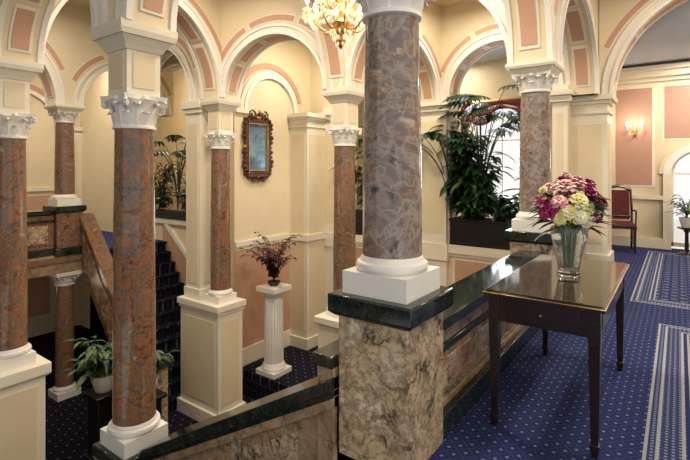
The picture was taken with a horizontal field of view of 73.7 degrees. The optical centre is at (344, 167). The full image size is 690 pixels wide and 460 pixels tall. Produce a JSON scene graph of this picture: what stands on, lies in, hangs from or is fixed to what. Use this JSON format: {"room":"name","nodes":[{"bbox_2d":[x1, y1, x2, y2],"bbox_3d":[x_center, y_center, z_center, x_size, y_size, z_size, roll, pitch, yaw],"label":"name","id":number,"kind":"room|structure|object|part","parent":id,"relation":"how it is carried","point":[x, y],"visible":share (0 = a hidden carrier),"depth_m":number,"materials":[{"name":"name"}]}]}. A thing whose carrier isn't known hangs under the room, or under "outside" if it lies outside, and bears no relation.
{"room":"historic interior","nodes":[
{"label":"historic interior","id":0,"kind":"room"},
{"bbox_2d":[26,75,82,337],"bbox_3d":[-7.870,0.545,9.056,0.360,6.450,9.340,0,0,36],"label":"wall","id":1,"kind":"structure","parent":0,"point":[40,143],"depth_m":10.41,"materials":[{"name":"beige paint"}]},
{"bbox_2d":[0,0,113,63],"bbox_3d":[-2.430,-1.855,3.972,2.006,1.650,0.410,0,0,32],"label":"wall","id":2,"kind":"structure","parent":0,"point":[23,23],"depth_m":4.33,"materials":[{"name":"beige paint"}]},
{"bbox_2d":[28,231,161,278],"bbox_3d":[-7.019,1.550,7.096,3.640,0.300,7.170,0,0,36],"label":"floor","id":3,"kind":"structure","parent":0,"point":[49,265],"depth_m":7.37,"materials":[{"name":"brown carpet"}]},
{"bbox_2d":[27,210,54,258],"bbox_3d":[-6.285,1.050,5.351,0.280,0.740,5.210,0,0,36],"label":"balustrade","id":4,"kind":"object","parent":3,"relation":"on","point":[40,223],"visible":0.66,"depth_m":7.23,"materials":[{"name":"brown stone"}]},
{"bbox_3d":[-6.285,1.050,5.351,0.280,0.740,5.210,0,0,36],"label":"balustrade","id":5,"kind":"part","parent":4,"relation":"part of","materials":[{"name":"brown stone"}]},
{"bbox_2d":[43,205,86,256],"bbox_3d":[-4.660,1.020,7.652,0.484,0.800,0.484,0,0,36],"label":"marble pedestal","id":6,"kind":"object","parent":3,"relation":"on","point":[67,226],"depth_m":7.49,"materials":[{"name":"brown stone"}]},
{"bbox_2d":[43,103,85,206],"bbox_3d":[-4.663,-0.205,7.652,0.460,1.650,0.460,0,0,36],"label":"marble column","id":7,"kind":"structure","parent":6,"relation":"on","point":[64,115],"depth_m":7.53,"materials":[{"name":"brown stone"}]},
{"bbox_2d":[38,4,173,116],"bbox_3d":[-4.895,-1.855,7.333,0.410,1.650,4.650,0,0,36],"label":"wall","id":8,"kind":"structure","parent":0,"point":[88,60],"depth_m":7.61,"materials":[{"name":"beige paint"}]},
{"bbox_2d":[43,0,221,98],"bbox_3d":[-2.582,-1.855,5.726,0.410,1.650,2.827,0,0,30],"label":"wall","id":9,"kind":"structure","parent":0,"point":[198,21],"depth_m":6.57,"materials":[{"name":"beige paint"}]},
{"bbox_2d":[80,55,185,328],"bbox_3d":[-4.146,0.545,9.554,5.400,6.450,0.305,0,0,36],"label":"wall","id":10,"kind":"structure","parent":0,"point":[97,133],"depth_m":10.42,"materials":[{"name":"beige paint"}]},
{"bbox_2d":[155,209,185,220],"bbox_3d":[-3.199,0.902,8.816,1.820,0.145,0.285,0,0,36],"label":"planter box","id":11,"kind":"object","parent":10,"relation":"on","point":[168,214],"visible":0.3,"depth_m":8.78,"materials":[{"name":"wood"}]},
{"bbox_2d":[154,160,185,209],"bbox_3d":[-3.567,0.342,9.138,0.997,1.032,1.065,0,0,36],"label":"palm plant","id":12,"kind":"object","parent":11,"relation":"on","point":[161,188],"visible":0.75,"depth_m":9.03,"materials":[{"name":"green plant"}]},
{"bbox_2d":[154,135,185,210],"bbox_3d":[-3.183,0.082,8.800,1.512,1.498,1.554,0,0,36],"label":"palm plant","id":13,"kind":"object","parent":11,"relation":"in","point":[180,153],"visible":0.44,"depth_m":8.80,"materials":[{"name":"green plant"}]},
{"bbox_2d":[164,164,185,211],"bbox_3d":[-2.879,0.398,8.594,1.032,0.934,1.158,0,0,-31],"label":"palm plant","id":14,"kind":"object","parent":11,"relation":"in","point":[177,194],"visible":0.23,"depth_m":8.47,"materials":[{"name":"green plant"}]},
{"bbox_2d":[28,325,255,459],"bbox_3d":[-3.677,3.820,5.861,10.700,0.100,9.500,0,0,36],"label":"floor","id":15,"kind":"structure","parent":0,"point":[66,421],"depth_m":7.01,"materials":[{"name":"carpet"}]},
{"bbox_2d":[0,353,51,459],"bbox_3d":[-3.283,2.845,4.499,0.540,1.850,0.540,0,0,36],"label":"pedestal","id":16,"kind":"object","parent":15,"relation":"on","point":[22,389],"visible":0.83,"depth_m":4.39,"materials":[{"name":"beige paint"}]},
{"bbox_2d":[0,57,43,372],"bbox_3d":[-3.283,0.445,4.499,0.440,2.950,0.440,0,0,36],"label":"marble column","id":17,"kind":"structure","parent":16,"relation":"on","point":[16,75],"depth_m":4.40,"materials":[{"name":"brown stone"}]},
{"bbox_2d":[48,270,81,401],"bbox_3d":[-4.663,2.735,7.652,0.404,2.070,0.404,0,0,36],"label":"marble column","id":18,"kind":"structure","parent":15,"relation":"on","point":[64,282],"depth_m":7.54,"materials":[{"name":"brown stone"}]},
{"bbox_2d":[82,388,111,459],"bbox_3d":[-3.119,3.320,5.949,0.380,0.900,0.380,0,0,36],"label":"plant stand","id":19,"kind":"object","parent":15,"relation":"on","point":[99,405],"visible":0.38,"depth_m":5.83,"materials":[{"name":"black wood"}]},
{"bbox_2d":[55,331,111,393],"bbox_3d":[-3.138,2.527,5.911,1.096,0.687,0.984,0,0,36],"label":"potted shrub","id":20,"kind":"object","parent":19,"relation":"on","point":[99,370],"visible":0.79,"depth_m":5.81,"materials":[{"name":"green plant"}]},
{"bbox_2d":[79,213,172,422],"bbox_3d":[-3.466,2.267,7.104,2.220,3.007,0.360,0,0,36],"label":"balustrade","id":21,"kind":"object","parent":15,"relation":"on","point":[97,260],"visible":0.39,"depth_m":7.36,"materials":[{"name":"red stone"}]},
{"bbox_2d":[92,433,169,459],"bbox_3d":[-1.576,2.905,3.444,0.450,1.730,0.450,0,0,36],"label":"marble pedestal","id":22,"kind":"object","parent":15,"relation":"on","point":[99,452],"depth_m":3.31,"materials":[{"name":"stone"}]},
{"bbox_2d":[90,17,177,459],"bbox_3d":[-1.577,0.505,3.445,0.440,3.070,0.440,0,0,36],"label":"marble column","id":23,"kind":"structure","parent":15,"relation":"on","point":[134,49],"depth_m":3.32,"materials":[{"name":"brown stone"}]},
{"bbox_2d":[114,0,178,31],"bbox_3d":[-0.669,-1.855,2.890,2.127,1.650,0.410,0,0,31],"label":"wall","id":24,"kind":"structure","parent":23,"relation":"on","point":[158,13],"depth_m":3.32,"materials":[{"name":"beige paint"}]},
{"bbox_2d":[90,241,183,411],"bbox_3d":[-3.233,2.596,7.899,1.836,2.360,1.360,0,0,36],"label":"staircase","id":25,"kind":"structure","parent":15,"relation":"on","point":[168,286],"depth_m":7.92,"materials":[{"name":"carpet"}]},
{"bbox_2d":[156,388,166,418],"bbox_3d":[-2.527,3.320,5.828,0.380,0.900,0.380,0,0,36],"label":"plant stand","id":26,"kind":"object","parent":15,"relation":"on","point":[160,394],"visible":0.15,"depth_m":5.83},
{"bbox_2d":[108,341,181,389],"bbox_3d":[-2.580,2.569,5.828,0.780,0.603,0.895,0,0,23],"label":"potted shrub","id":27,"kind":"object","parent":26,"relation":"on","point":[165,357],"visible":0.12,"depth_m":5.83,"materials":[{"name":"green plant"}]},
{"bbox_2d":[177,99,245,421],"bbox_3d":[-2.060,1.370,7.083,0.980,4.800,0.540,0,0,36],"label":"pillar","id":28,"kind":"structure","parent":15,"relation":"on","point":[211,334],"depth_m":6.98,"materials":[{"name":"beige paint"}]},
{"bbox_2d":[200,97,241,304],"bbox_3d":[-1.882,0.485,6.954,0.440,3.030,0.440,0,0,36],"label":"marble column","id":29,"kind":"structure","parent":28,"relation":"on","point":[220,110],"depth_m":6.83,"materials":[{"name":"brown stone"}]},
{"bbox_2d":[140,339,354,459],"bbox_3d":[-0.672,2.355,2.886,1.700,2.830,0.320,0,0,36],"label":"balustrade","id":30,"kind":"object","parent":15,"relation":"on","point":[300,421],"visible":0.75,"depth_m":2.52,"materials":[{"name":"beige stone"}]},
{"bbox_2d":[242,345,317,399],"bbox_3d":[-0.399,3.585,7.873,2.160,0.390,1.870,0,0,36],"label":"steps","id":31,"kind":"structure","parent":15,"relation":"on","point":[256,386],"depth_m":7.62,"materials":[{"name":"carpet"}]},
{"bbox_2d":[256,282,291,379],"bbox_3d":[-1.182,2.670,7.645,0.420,1.440,0.420,0,0,36],"label":"pedestal","id":32,"kind":"object","parent":31,"relation":"on","point":[274,366],"visible":0.99,"depth_m":7.51,"materials":[{"name":"white stone"}]},
{"bbox_2d":[237,231,303,285],"bbox_3d":[-1.196,1.515,7.601,1.068,0.869,0.861,0,0,36],"label":"arrangement","id":33,"kind":"object","parent":32,"relation":"on","point":[272,263],"visible":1,"depth_m":7.55,"materials":[{"name":"plant"}]},
{"bbox_2d":[314,311,338,348],"bbox_3d":[-0.007,2.855,6.099,0.580,1.830,0.580,0,0,36],"label":"pedestal","id":34,"kind":"object","parent":15,"relation":"on","point":[328,326],"visible":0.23,"depth_m":5.95,"materials":[{"name":"beige paint"}]},
{"bbox_2d":[321,86,363,317],"bbox_3d":[-0.007,0.455,6.099,0.440,2.970,0.440,0,0,36],"label":"marble column","id":35,"kind":"structure","parent":34,"relation":"on","point":[344,101],"depth_m":5.98,"materials":[{"name":"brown stone"}]},
{"bbox_2d":[157,69,187,210],"bbox_3d":[-3.184,0.545,10.879,5.400,6.450,0.290,0,0,36],"label":"wall","id":36,"kind":"structure","parent":0,"point":[176,124],"depth_m":11.53,"materials":[{"name":"beige paint"}]},
{"bbox_2d":[160,30,199,100],"bbox_3d":[-3.047,-1.855,7.869,2.363,1.650,0.410,0,0,39],"label":"wall","id":37,"kind":"structure","parent":0,"point":[180,50],"depth_m":7.17,"materials":[{"name":"beige paint"}]},
{"bbox_2d":[176,0,354,88],"bbox_3d":[-0.791,-1.855,4.771,0.410,1.650,3.084,0,0,31],"label":"wall","id":38,"kind":"structure","parent":0,"point":[334,68],"depth_m":5.85,"materials":[{"name":"beige paint"}]},
{"bbox_2d":[65,0,472,10],"bbox_3d":[-2.313,-2.730,4.931,14.200,0.100,9.600,0,0,36],"label":"ceiling","id":39,"kind":"structure","parent":0,"point":[85,4],"depth_m":7.47,"materials":[{"name":"beige paint"}]},
{"bbox_2d":[302,0,364,59],"bbox_3d":[-0.036,-1.805,3.982,0.633,1.750,0.628,0,0,13],"label":"crystal chandelier","id":40,"kind":"object","parent":39,"relation":"hanging from","point":[340,25],"visible":0.87,"depth_m":3.94,"materials":[{"name":"gold metal"}]},
{"bbox_2d":[220,0,332,99],"bbox_3d":[-0.944,-1.855,6.526,2.061,1.650,0.410,0,0,25],"label":"arch","id":41,"kind":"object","parent":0,"point":[248,27],"depth_m":6.56,"materials":[{"name":"beige paint"}]},
{"bbox_2d":[230,41,326,366],"bbox_3d":[-1.105,0.545,8.534,0.720,6.450,2.150,0,0,36],"label":"wall niche","id":42,"kind":"object","parent":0,"point":[291,201],"depth_m":8.62,"materials":[{"name":"beige paint"}]},
{"bbox_2d":[242,109,273,181],"bbox_3d":[-1.527,-0.392,8.145,0.125,1.293,0.720,0,0,36],"label":"wall mirror","id":43,"kind":"object","parent":42,"relation":"attached to","point":[257,137],"depth_m":8.15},
{"bbox_2d":[355,134,357,208],"bbox_3d":[-0.233,-0.580,10.219,0.150,4.200,2.000,0,0,36],"label":"wall","id":44,"kind":"structure","parent":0,"point":[356,161],"depth_m":10.78,"materials":[{"name":"beige paint"}]},
{"bbox_2d":[359,1,441,105],"bbox_3d":[0.758,-1.855,6.964,0.410,1.650,2.310,0,0,41],"label":"wall","id":45,"kind":"structure","parent":0,"point":[430,25],"depth_m":7.50,"materials":[{"name":"beige paint"}]},
{"bbox_2d":[339,0,507,89],"bbox_3d":[0.952,-1.855,5.359,2.421,1.650,0.410,0,0,38],"label":"arch","id":46,"kind":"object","parent":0,"point":[356,44],"depth_m":5.78,"materials":[{"name":"beige paint"}]},
{"bbox_2d":[310,1,573,310],"bbox_3d":[1.311,0.545,8.031,4.920,6.450,0.555,0,0,36],"label":"wall alcove","id":47,"kind":"structure","parent":0,"point":[469,31],"depth_m":7.57,"materials":[{"name":"beige paint"}]},
{"bbox_2d":[355,209,362,234],"bbox_3d":[0.670,1.032,8.527,1.560,0.445,0.405,0,0,36],"label":"planter box","id":48,"kind":"object","parent":47,"relation":"in","point":[358,213],"visible":0.02,"depth_m":8.59,"materials":[{"name":"wood"}]},
{"bbox_2d":[329,126,362,209],"bbox_3d":[0.421,0.025,8.778,1.418,1.600,1.321,0,0,-27],"label":"plant","id":49,"kind":"object","parent":48,"relation":"in","point":[358,174],"visible":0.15,"depth_m":8.71,"materials":[{"name":"green plant"}]},
{"bbox_2d":[449,216,511,249],"bbox_3d":[2.450,1.032,7.234,1.560,0.445,0.405,0,0,36],"label":"planter box","id":50,"kind":"object","parent":47,"relation":"in","point":[483,233],"visible":0.44,"depth_m":7.25,"materials":[{"name":"wood"}]},
{"bbox_2d":[421,132,478,216],"bbox_3d":[1.448,0.111,7.509,1.431,1.399,1.415,0,0,36],"label":"philodendron","id":51,"kind":"object","parent":50,"relation":"in","point":[432,135],"visible":0.62,"depth_m":7.24,"materials":[{"name":"green plant"}]},
{"bbox_2d":[428,118,499,216],"bbox_3d":[1.892,-0.048,7.629,1.212,1.760,1.302,0,0,-30],"label":"plant","id":52,"kind":"object","parent":50,"relation":"in","point":[460,151],"visible":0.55,"depth_m":7.44,"materials":[{"name":"green plant"}]},
{"bbox_2d":[447,202,499,220],"bbox_3d":[2.060,0.690,7.333,0.902,0.331,0.845,0,0,36],"label":"ivy plant","id":53,"kind":"object","parent":50,"relation":"in","point":[468,212],"visible":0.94,"depth_m":7.21,"materials":[{"name":"green plant"}]},
{"bbox_2d":[437,84,519,169],"bbox_3d":[2.339,-0.217,7.360,1.721,2.056,1.737,0,0,36],"label":"philodendron","id":54,"kind":"object","parent":50,"relation":"in","point":[461,99],"visible":0.7,"depth_m":7.37,"materials":[{"name":"green plant"}]},
{"bbox_2d":[440,140,516,219],"bbox_3d":[2.197,0.189,7.462,1.163,1.274,1.094,0,0,36],"label":"plant","id":55,"kind":"object","parent":50,"relation":"in","point":[482,180],"visible":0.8,"depth_m":7.27,"materials":[{"name":"green plant"}]},
{"bbox_2d":[480,192,518,226],"bbox_3d":[2.590,0.650,7.278,1.111,0.505,0.965,0,0,36],"label":"plant","id":56,"kind":"object","parent":50,"relation":"in","point":[501,200],"visible":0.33,"depth_m":7.08,"materials":[{"name":"green plant"}]},
{"bbox_2d":[493,204,518,220],"bbox_3d":[2.626,0.696,6.966,0.844,0.322,0.923,0,0,36],"label":"ivy plant","id":57,"kind":"object","parent":50,"relation":"in","point":[513,211],"visible":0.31,"depth_m":6.86,"materials":[{"name":"green plant"}]},
{"bbox_2d":[500,178,551,205],"bbox_3d":[2.946,0.493,6.987,1.054,0.788,0.939,0,0,-15],"label":"plant","id":58,"kind":"object","parent":50,"relation":"in","point":[517,178],"visible":0.02,"depth_m":7.06,"materials":[{"name":"green plant"}]},
{"bbox_2d":[358,59,551,217],"bbox_3d":[2.298,-0.580,9.492,5.100,4.200,0.290,0,0,36],"label":"wall","id":59,"kind":"structure","parent":0,"point":[484,78],"depth_m":9.02,"materials":[{"name":"beige paint"}]},
{"bbox_2d":[461,97,520,215],"bbox_3d":[2.973,-0.100,8.804,1.720,2.440,0.060,0,0,36],"label":"drape","id":60,"kind":"object","parent":59,"relation":"attached to","point":[516,102],"visible":0.17,"depth_m":8.87,"materials":[{"name":"red fabric"}]},
{"bbox_2d":[471,114,519,217],"bbox_3d":[3.067,-0.110,8.934,1.320,2.160,0.080,0,0,36],"label":"window","id":61,"kind":"structure","parent":59,"relation":"in","point":[502,140],"depth_m":8.92,"materials":[{"name":"beige paint"}]},
{"bbox_2d":[474,47,506,63],"bbox_3d":[1.857,-2.130,8.885,5.100,0.100,1.700,0,0,36],"label":"ceiling alcove","id":62,"kind":"structure","parent":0,"point":[499,53],"depth_m":8.58,"materials":[{"name":"white paint"}]},
{"bbox_2d":[428,245,689,459],"bbox_3d":[1.022,1.495,2.972,6.500,0.150,13.950,0,0,36],"label":"floor","id":63,"kind":"structure","parent":0,"point":[544,406],"depth_m":2.91,"materials":[{"name":"blue carpet"}]},
{"bbox_2d":[328,286,453,459],"bbox_3d":[0.238,1.020,2.338,0.474,0.800,0.474,0,0,36],"label":"marble pedestal","id":64,"kind":"object","parent":63,"relation":"on","point":[391,353],"visible":0.8,"depth_m":2.18,"materials":[{"name":"beige stone"}]},
{"bbox_2d":[342,0,439,304],"bbox_3d":[0.239,-0.205,2.336,0.460,1.650,0.460,0,0,36],"label":"marble column","id":65,"kind":"structure","parent":64,"relation":"on","point":[391,266],"depth_m":2.21,"materials":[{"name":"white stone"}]},
{"bbox_2d":[443,250,547,440],"bbox_3d":[1.108,1.110,3.447,0.280,0.620,2.420,0,0,36],"label":"balustrade","id":66,"kind":"object","parent":63,"relation":"on","point":[466,355],"visible":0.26,"depth_m":2.85,"materials":[{"name":"black stone"}]},
{"bbox_2d":[505,228,555,255],"bbox_3d":[1.913,1.020,4.620,0.474,0.800,0.474,0,0,36],"label":"marble pedestal","id":67,"kind":"object","parent":63,"relation":"on","point":[519,240],"visible":0.28,"depth_m":4.45,"materials":[{"name":"stone"}]},
{"bbox_2d":[505,58,564,232],"bbox_3d":[1.910,-0.205,4.620,0.460,1.650,0.460,0,0,36],"label":"marble column","id":68,"kind":"structure","parent":67,"relation":"on","point":[535,79],"depth_m":4.50,"materials":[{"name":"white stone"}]},
{"bbox_2d":[503,0,554,63],"bbox_3d":[1.074,-1.855,3.478,0.410,1.650,2.830,0,0,36],"label":"gallery","id":69,"kind":"object","parent":68,"relation":"on","point":[529,23],"depth_m":4.41,"materials":[{"name":"beige paint"}]},
{"bbox_2d":[482,254,628,458],"bbox_3d":[1.379,1.044,2.885,0.596,0.752,1.296,0,0,36],"label":"console table","id":70,"kind":"object","parent":63,"relation":"on","point":[534,295],"visible":1,"depth_m":2.51,"materials":[{"name":"brown wood"}]},
{"bbox_2d":[550,225,588,276],"bbox_3d":[1.399,0.518,2.878,0.224,0.300,0.224,0,0,36],"label":"glass vase","id":71,"kind":"object","parent":70,"relation":"on","point":[568,244],"visible":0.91,"depth_m":2.81,"materials":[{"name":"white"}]},
{"bbox_2d":[524,172,617,239],"bbox_3d":[1.421,0.322,2.843,0.519,0.594,0.476,0,0,-30],"label":"flower bouquet","id":72,"kind":"object","parent":71,"relation":"in","point":[567,205],"visible":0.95,"depth_m":2.79,"materials":[{"name":"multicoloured plant"}]},
{"bbox_2d":[579,225,589,258],"bbox_3d":[2.677,1.110,5.607,0.280,0.620,2.080,0,0,36],"label":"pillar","id":73,"kind":"structure","parent":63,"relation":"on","point":[584,252],"depth_m":6.25,"materials":[{"name":"beige paint"}]},
{"bbox_2d":[571,93,617,261],"bbox_3d":[3.564,0.195,6.811,0.760,2.450,0.590,0,0,36],"label":"pillar","id":74,"kind":"object","parent":63,"relation":"on","point":[592,115],"depth_m":6.55,"materials":[{"name":"beige paint"}]},
{"bbox_2d":[552,0,599,96],"bbox_3d":[2.712,-1.855,5.656,0.410,1.650,2.621,0,0,38],"label":"gallery","id":75,"kind":"object","parent":74,"relation":"on","point":[576,22],"depth_m":6.24,"materials":[{"name":"beige paint"}]},
{"bbox_2d":[599,0,688,95],"bbox_3d":[4.945,-1.855,5.777,3.050,1.650,0.410,0,0,36],"label":"arcade","id":76,"kind":"object","parent":74,"relation":"on","point":[622,23],"visible":0.98,"depth_m":6.41,"materials":[{"name":"beige paint"}]},
{"bbox_2d":[612,185,636,253],"bbox_3d":[4.745,0.859,7.958,0.512,1.130,0.556,0,0,26],"label":"chair","id":77,"kind":"object","parent":63,"relation":"on","point":[621,208],"visible":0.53,"depth_m":8.07,"materials":[{"name":"red fabric"}]},
{"bbox_2d":[677,226,689,255],"bbox_3d":[5.594,1.195,7.530,0.280,0.450,0.280,0,0,36],"label":"plant stand","id":78,"kind":"object","parent":63,"relation":"on","point":[686,252],"visible":0.95,"depth_m":7.50,"materials":[{"name":"brown wood"}]},
{"bbox_2d":[662,194,689,227],"bbox_3d":[5.600,0.700,7.536,0.670,0.540,0.665,0,0,36],"label":"potted fern","id":79,"kind":"object","parent":78,"relation":"on","point":[684,221],"visible":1,"depth_m":7.50,"materials":[{"name":"green plant"}]},
{"bbox_2d":[612,61,689,249],"bbox_3d":[6.146,-0.630,7.660,3.520,4.100,0.440,0,0,36],"label":"wall","id":80,"kind":"structure","parent":0,"point":[658,96],"depth_m":8.18,"materials":[{"name":"beige paint"}]},
{"bbox_2d":[626,121,643,136],"bbox_3d":[5.216,-0.700,8.285,0.276,0.280,0.122,0,0,36],"label":"wall sconce","id":81,"kind":"object","parent":80,"relation":"attached to","point":[634,131],"depth_m":8.28,"materials":[{"name":"gold metal"}]},
{"bbox_2d":[671,152,689,247],"bbox_3d":[6.071,0.525,7.863,0.840,1.690,0.080,0,0,36],"label":"window","id":82,"kind":"structure","parent":80,"relation":"in","point":[677,244],"depth_m":8.05,"materials":[{"name":"beige paint"}]},
{"bbox_2d":[622,0,689,67],"bbox_3d":[5.571,-2.255,6.681,3.500,0.850,2.500,0,0,36],"label":"ceiling","id":83,"kind":"structure","parent":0,"point":[667,40],"depth_m":7.02,"materials":[{"name":"white paint"}]},
{"label":"outside","id":84,"kind":"structure","parent":0,"visible":0},
{"bbox_2d":[671,220,689,249],"bbox_3d":[6.712,1.595,11.229,12.000,0.250,6.000,0,0,36],"label":"terrace","id":85,"kind":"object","parent":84,"point":[679,235],"visible":0.02,"depth_m":10.02,"materials":[{"name":"white stone"}]}
]}

